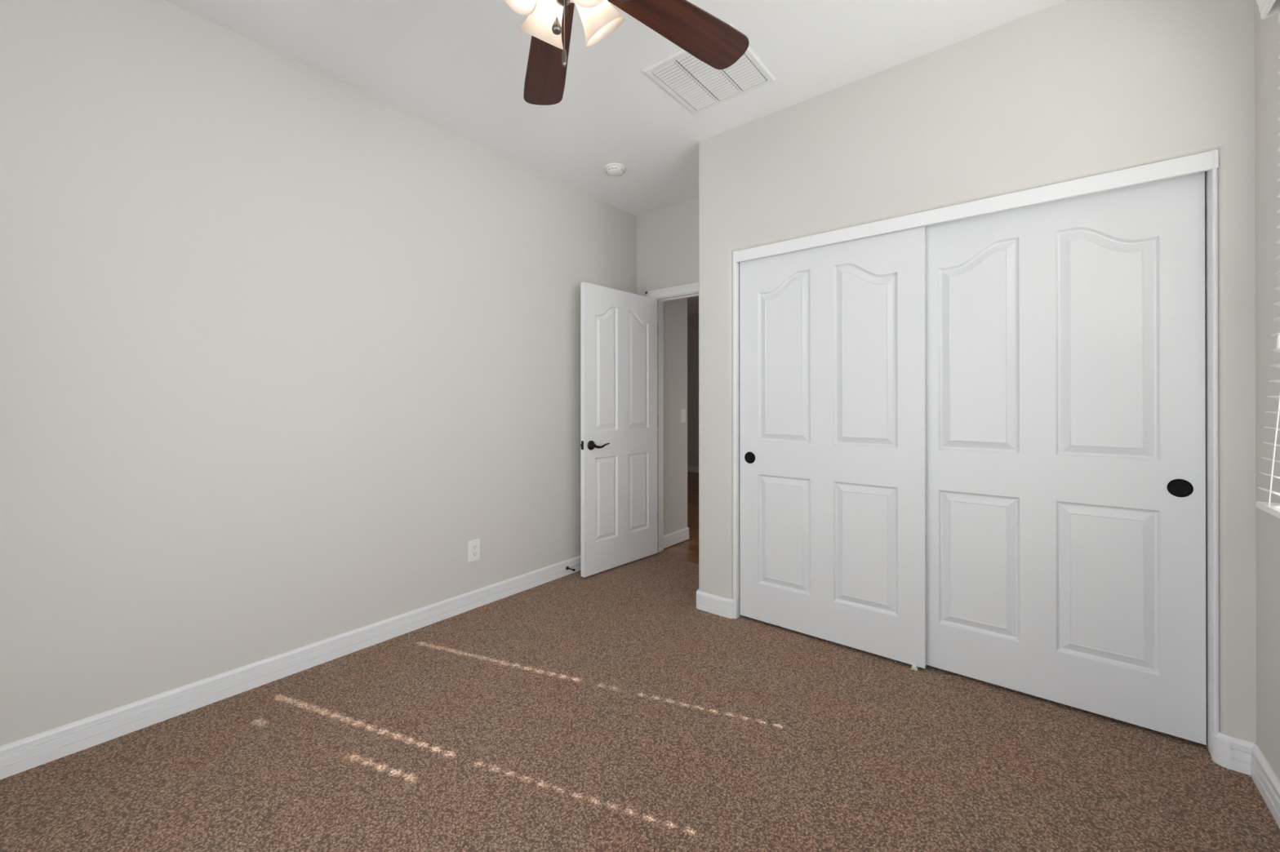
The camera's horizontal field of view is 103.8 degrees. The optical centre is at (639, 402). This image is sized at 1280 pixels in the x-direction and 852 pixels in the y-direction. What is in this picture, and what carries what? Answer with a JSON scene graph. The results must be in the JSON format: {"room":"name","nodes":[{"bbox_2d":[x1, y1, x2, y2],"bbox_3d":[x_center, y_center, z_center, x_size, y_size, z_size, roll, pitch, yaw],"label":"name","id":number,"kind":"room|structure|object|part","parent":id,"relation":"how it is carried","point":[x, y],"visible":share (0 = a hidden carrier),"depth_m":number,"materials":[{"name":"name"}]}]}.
{"room":"empty bedroom","nodes":[
{"label":"empty bedroom","id":0,"kind":"room"},
{"bbox_2d":[0,0,636,746],"bbox_3d":[-1.270,-0.148,2.694,0.120,2.773,4.046,0,0,39],"label":"wall","id":1,"kind":"structure","parent":0,"point":[282,340],"depth_m":2.11,"materials":[{"name":"grey paint"}]},
{"bbox_2d":[0,555,580,779],"bbox_3d":[-1.217,1.157,2.576,0.107,0.101,3.931,0,0,39],"label":"baseboard","id":2,"kind":"structure","parent":1,"relation":"attached to","point":[28,753],"depth_m":2.07,"materials":[{"name":"white paint"}]},
{"bbox_2d":[468,538,479,562],"bbox_3d":[-0.975,0.872,2.957,0.007,0.123,0.075,0,0,39],"label":"wall outlet","id":3,"kind":"object","parent":1,"relation":"attached to","point":[473,545],"visible":1,"depth_m":2.95,"materials":[{"name":"white plastic"}]},
{"bbox_2d":[471,551,476,556],"bbox_3d":[-0.973,0.892,2.956,0.002,0.027,0.033,0,0,39],"label":"receptacle","id":4,"kind":"object","parent":3,"relation":"attached to","point":[473,553],"depth_m":2.95,"materials":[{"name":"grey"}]},
{"bbox_2d":[565,566,575,571],"bbox_3d":[-0.481,1.159,3.491,0.078,0.025,0.025,0,0,39],"label":"door stop","id":5,"kind":"object","parent":1,"relation":"attached to","point":[566,567],"visible":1,"depth_m":3.50,"materials":[{"name":"brown metal"}]},
{"bbox_2d":[164,0,1066,315],"bbox_3d":[-0.434,-1.607,4.650,7.900,0.150,8.500,0,0,39],"label":"ceiling","id":6,"kind":"structure","parent":0,"point":[459,67],"depth_m":2.25,"materials":[{"name":"white paint"}]},
{"bbox_2d":[604,163,626,176],"bbox_3d":[-0.161,-1.512,3.288,0.136,0.044,0.136,0,0,39],"label":"smoke detector","id":7,"kind":"object","parent":6,"relation":"attached to","point":[612,169],"visible":1,"depth_m":3.25,"materials":[{"name":"white plastic"}]},
{"bbox_3d":[-0.161,-1.529,3.288,0.136,0.010,0.136,0,0,39],"label":"mounting plate","id":8,"kind":"part","parent":7,"relation":"part of","materials":[{"name":"white plastic"}]},
{"bbox_2d":[503,0,749,105],"bbox_3d":[-0.164,-1.201,1.295,1.193,0.674,1.244,0,0,39],"label":"ceiling fan","id":9,"kind":"object","parent":6,"relation":"hanging from","point":[704,36],"visible":1,"depth_m":1.54,"materials":[{"name":"brown wood"}]},
{"bbox_3d":[-0.295,-1.069,1.263,0.128,0.153,0.147,0,0,39],"label":"lamp shade","id":10,"kind":"part","parent":9,"relation":"part of","materials":[{"name":"white glass"}]},
{"bbox_3d":[-0.263,-1.069,1.416,0.147,0.153,0.128,0,0,39],"label":"lamp shade","id":11,"kind":"part","parent":9,"relation":"part of","materials":[{"name":"white glass"}]},
{"bbox_3d":[-0.313,-1.166,1.713,0.146,0.006,0.481,-8,-1,-16],"label":"blade","id":12,"kind":"part","parent":9,"relation":"part of","materials":[{"name":"brown wood"}]},
{"bbox_3d":[-0.195,-0.988,1.293,0.002,0.163,0.002,0,0,39],"label":"pull chain","id":13,"kind":"part","parent":9,"relation":"part of","materials":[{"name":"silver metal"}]},
{"bbox_3d":[-0.245,-1.182,1.472,0.080,0.025,0.164,-8,-1,-16],"label":"blade arm","id":14,"kind":"part","parent":9,"relation":"part of","materials":[{"name":"brown metal"}]},
{"bbox_3d":[-0.143,-1.069,1.231,0.147,0.153,0.128,0,0,39],"label":"lamp shade","id":15,"kind":"part","parent":9,"relation":"part of","materials":[{"name":"white glass"}]},
{"bbox_3d":[-0.111,-1.069,1.384,0.128,0.153,0.147,0,0,39],"label":"lamp shade","id":16,"kind":"part","parent":9,"relation":"part of","materials":[{"name":"white glass"}]},
{"bbox_3d":[-0.075,-1.182,1.410,0.164,0.025,0.080,4,-10,-34],"label":"blade arm","id":17,"kind":"part","parent":9,"relation":"part of","materials":[{"name":"brown metal"}]},
{"bbox_3d":[0.133,-1.167,1.550,0.481,0.006,0.146,4,-10,-34],"label":"blade","id":18,"kind":"part","parent":9,"relation":"part of","materials":[{"name":"brown wood"}]},
{"bbox_2d":[642,23,776,114],"bbox_3d":[0.329,-1.530,2.354,0.456,0.011,0.448,0,0,39],"label":"ceiling vent","id":19,"kind":"object","parent":6,"relation":"in","point":[698,86],"visible":0.83,"depth_m":2.37,"materials":[{"name":"white metal"}]},
{"bbox_2d":[0,472,1279,851],"bbox_3d":[-0.441,1.241,4.671,7.654,0.060,8.270,0,0,39],"label":"floor","id":20,"kind":"structure","parent":0,"point":[606,711],"depth_m":1.70,"materials":[{"name":"carpet"}]},
{"bbox_2d":[911,662,919,671],"bbox_3d":[1.265,1.192,2.300,0.025,0.030,0.092,0,0,39],"label":"guide","id":21,"kind":"object","parent":20,"relation":"on","point":[914,667],"visible":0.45,"depth_m":2.27,"materials":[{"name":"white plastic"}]},
{"bbox_2d":[636,198,698,296],"bbox_3d":[1.236,-0.148,3.200,3.152,2.773,0.115,0,0,39],"label":"wall","id":22,"kind":"structure","parent":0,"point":[668,237],"depth_m":3.94,"materials":[{"name":"grey paint"}]},
{"bbox_2d":[580,282,657,577],"bbox_3d":[-0.136,0.187,3.718,0.142,2.015,0.781,0,0,43],"label":"door","id":23,"kind":"structure","parent":22,"relation":"in","point":[619,329],"depth_m":3.66,"materials":[{"name":"white paint"}]},
{"bbox_3d":[-0.397,0.294,3.435,0.024,0.060,0.010,0,0,43],"label":"latch plate","id":24,"kind":"part","parent":23,"relation":"part of","materials":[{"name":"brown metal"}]},
{"bbox_3d":[-0.283,0.297,3.492,0.053,0.066,0.172,0,0,43],"label":"handle","id":25,"kind":"part","parent":23,"relation":"part of","materials":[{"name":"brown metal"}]},
{"bbox_2d":[645,282,698,552],"bbox_3d":[0.455,0.157,3.829,0.931,2.105,0.151,0,0,39],"label":"door frame","id":26,"kind":"structure","parent":22,"relation":"attached to","point":[660,300],"depth_m":4.06,"materials":[{"name":"white paint"}]},
{"bbox_2d":[663,297,687,546],"bbox_3d":[-1.509,-0.143,5.759,4.630,2.773,0.432,0,0,39],"label":"wall","id":27,"kind":"structure","parent":0,"point":[675,312],"depth_m":4.32,"materials":[{"name":"grey paint"}]},
{"bbox_2d":[663,526,688,548],"bbox_3d":[-1.497,1.163,5.758,4.646,0.101,0.448,0,0,39],"label":"baseboard","id":28,"kind":"structure","parent":27,"relation":"attached to","point":[673,538],"depth_m":4.30,"materials":[{"name":"white paint"}]},
{"bbox_2d":[680,408,685,422],"bbox_3d":[0.380,0.119,4.407,0.008,0.118,0.074,0,0,39],"label":"light switch","id":29,"kind":"object","parent":27,"relation":"attached to","point":[682,411],"visible":1,"depth_m":4.40,"materials":[{"name":"white plastic"}]},
{"bbox_2d":[687,314,698,473],"bbox_3d":[1.519,-0.140,8.352,6.100,2.773,0.120,0,0,39],"label":"wall","id":30,"kind":"structure","parent":0,"point":[692,320],"depth_m":8.75,"materials":[{"name":"grey paint"}]},
{"bbox_2d":[687,466,698,472],"bbox_3d":[1.399,1.167,8.359,5.900,0.101,0.016,0,0,39],"label":"baseboard","id":31,"kind":"structure","parent":30,"relation":"attached to","point":[690,468],"depth_m":8.74,"materials":[{"name":"white paint"}]},
{"bbox_2d":[698,0,1256,743],"bbox_3d":[1.384,-0.150,2.563,2.124,2.773,0.694,0,0,39],"label":"wall","id":32,"kind":"structure","parent":0,"point":[1068,90],"depth_m":1.99,"materials":[{"name":"grey paint"}]},
{"bbox_2d":[696,589,701,609],"bbox_3d":[0.344,1.157,2.957,0.026,0.103,0.059,0,0,-4],"label":"trim","id":33,"kind":"structure","parent":32,"relation":"attached to","point":[698,592],"depth_m":2.94,"materials":[{"name":"white paint"}]},
{"bbox_2d":[699,591,726,617],"bbox_3d":[0.420,1.157,2.880,0.180,0.101,0.016,0,0,39],"label":"baseboard","id":34,"kind":"structure","parent":32,"relation":"attached to","point":[710,603],"depth_m":2.88,"materials":[{"name":"white paint"}]},
{"bbox_2d":[725,598,733,618],"bbox_3d":[0.511,1.156,2.818,0.058,0.103,0.026,0,0,5],"label":"trim","id":35,"kind":"structure","parent":32,"relation":"attached to","point":[730,602],"depth_m":2.81,"materials":[{"name":"white paint"}]},
{"bbox_2d":[732,251,741,618],"bbox_3d":[0.564,0.181,2.856,0.024,2.053,0.122,0,0,39],"label":"trim","id":36,"kind":"structure","parent":32,"relation":"attached to","point":[735,266],"depth_m":2.81,"materials":[{"name":"white paint"}]},
{"bbox_2d":[739,226,926,668],"bbox_3d":[0.927,0.189,2.545,0.914,2.005,0.037,0,0,39],"label":"door","id":37,"kind":"structure","parent":32,"relation":"in","point":[833,336],"depth_m":2.49,"materials":[{"name":"white paint"}]},
{"bbox_3d":[0.608,0.307,2.780,0.065,0.065,0.003,0,0,39],"label":"finger pull","id":38,"kind":"part","parent":37,"relation":"part of","materials":[{"name":"black metal"}]},
{"bbox_2d":[735,149,1218,262],"bbox_3d":[1.237,-0.814,2.247,1.796,0.060,0.014,0,0,39],"label":"trim","id":39,"kind":"structure","parent":32,"relation":"attached to","point":[1203,162],"depth_m":2.04,"materials":[{"name":"white paint"}]},
{"bbox_2d":[925,171,1206,745],"bbox_3d":[1.618,0.187,2.043,0.914,2.005,0.037,0,0,39],"label":"door","id":40,"kind":"structure","parent":32,"relation":"in","point":[1065,388],"depth_m":1.96,"materials":[{"name":"white paint"}]},
{"bbox_3d":[1.916,0.304,1.782,0.065,0.065,0.003,0,0,39],"label":"finger pull","id":41,"kind":"part","parent":40,"relation":"part of","materials":[{"name":"black metal"}]},
{"bbox_2d":[1204,149,1219,761],"bbox_3d":[1.967,0.179,1.728,0.014,2.053,0.122,0,0,39],"label":"trim","id":42,"kind":"structure","parent":32,"relation":"attached to","point":[1211,365],"depth_m":1.70,"materials":[{"name":"white paint"}]},
{"bbox_2d":[1211,731,1231,769],"bbox_3d":[1.936,1.154,1.673,0.023,0.103,0.051,0,0,-8],"label":"trim","id":43,"kind":"structure","parent":32,"relation":"attached to","point":[1222,741],"depth_m":1.66,"materials":[{"name":"white paint"}]},
{"bbox_2d":[1230,736,1254,775],"bbox_3d":[1.965,1.155,1.638,0.062,0.101,0.016,0,0,39],"label":"baseboard","id":44,"kind":"structure","parent":32,"relation":"attached to","point":[1241,750],"depth_m":1.64,"materials":[{"name":"white paint"}]},
{"bbox_2d":[1254,0,1279,781],"bbox_3d":[1.283,-0.153,0.640,0.130,2.773,4.046,0,0,39],"label":"wall","id":45,"kind":"structure","parent":0,"point":[1267,31],"depth_m":1.54,"materials":[{"name":"grey paint"}]},
{"bbox_2d":[1250,743,1279,827],"bbox_3d":[0.973,1.153,0.368,0.016,0.101,3.237,0,0,39],"label":"baseboard","id":46,"kind":"structure","parent":45,"relation":"attached to","point":[1263,775],"depth_m":1.52,"materials":[{"name":"white paint"}]},
{"bbox_2d":[1255,0,1279,518],"bbox_3d":[1.318,-0.451,0.781,0.107,1.515,1.724,0,0,39],"label":"window blind","id":47,"kind":"object","parent":45,"relation":"attached to","point":[1267,8],"visible":1,"depth_m":1.44,"materials":[{"name":"white plastic"}]},
{"bbox_3d":[1.305,0.298,0.805,0.051,0.017,1.688,0,0,39],"label":"rail","id":48,"kind":"part","parent":47,"relation":"part of","materials":[{"name":"white plastic"}]},
{"bbox_3d":[1.784,-0.400,1.366,0.098,1.391,0.003,0,0,39],"label":"ladder cord","id":49,"kind":"part","parent":47,"relation":"part of","materials":[{"name":"white fabric"}]}
]}

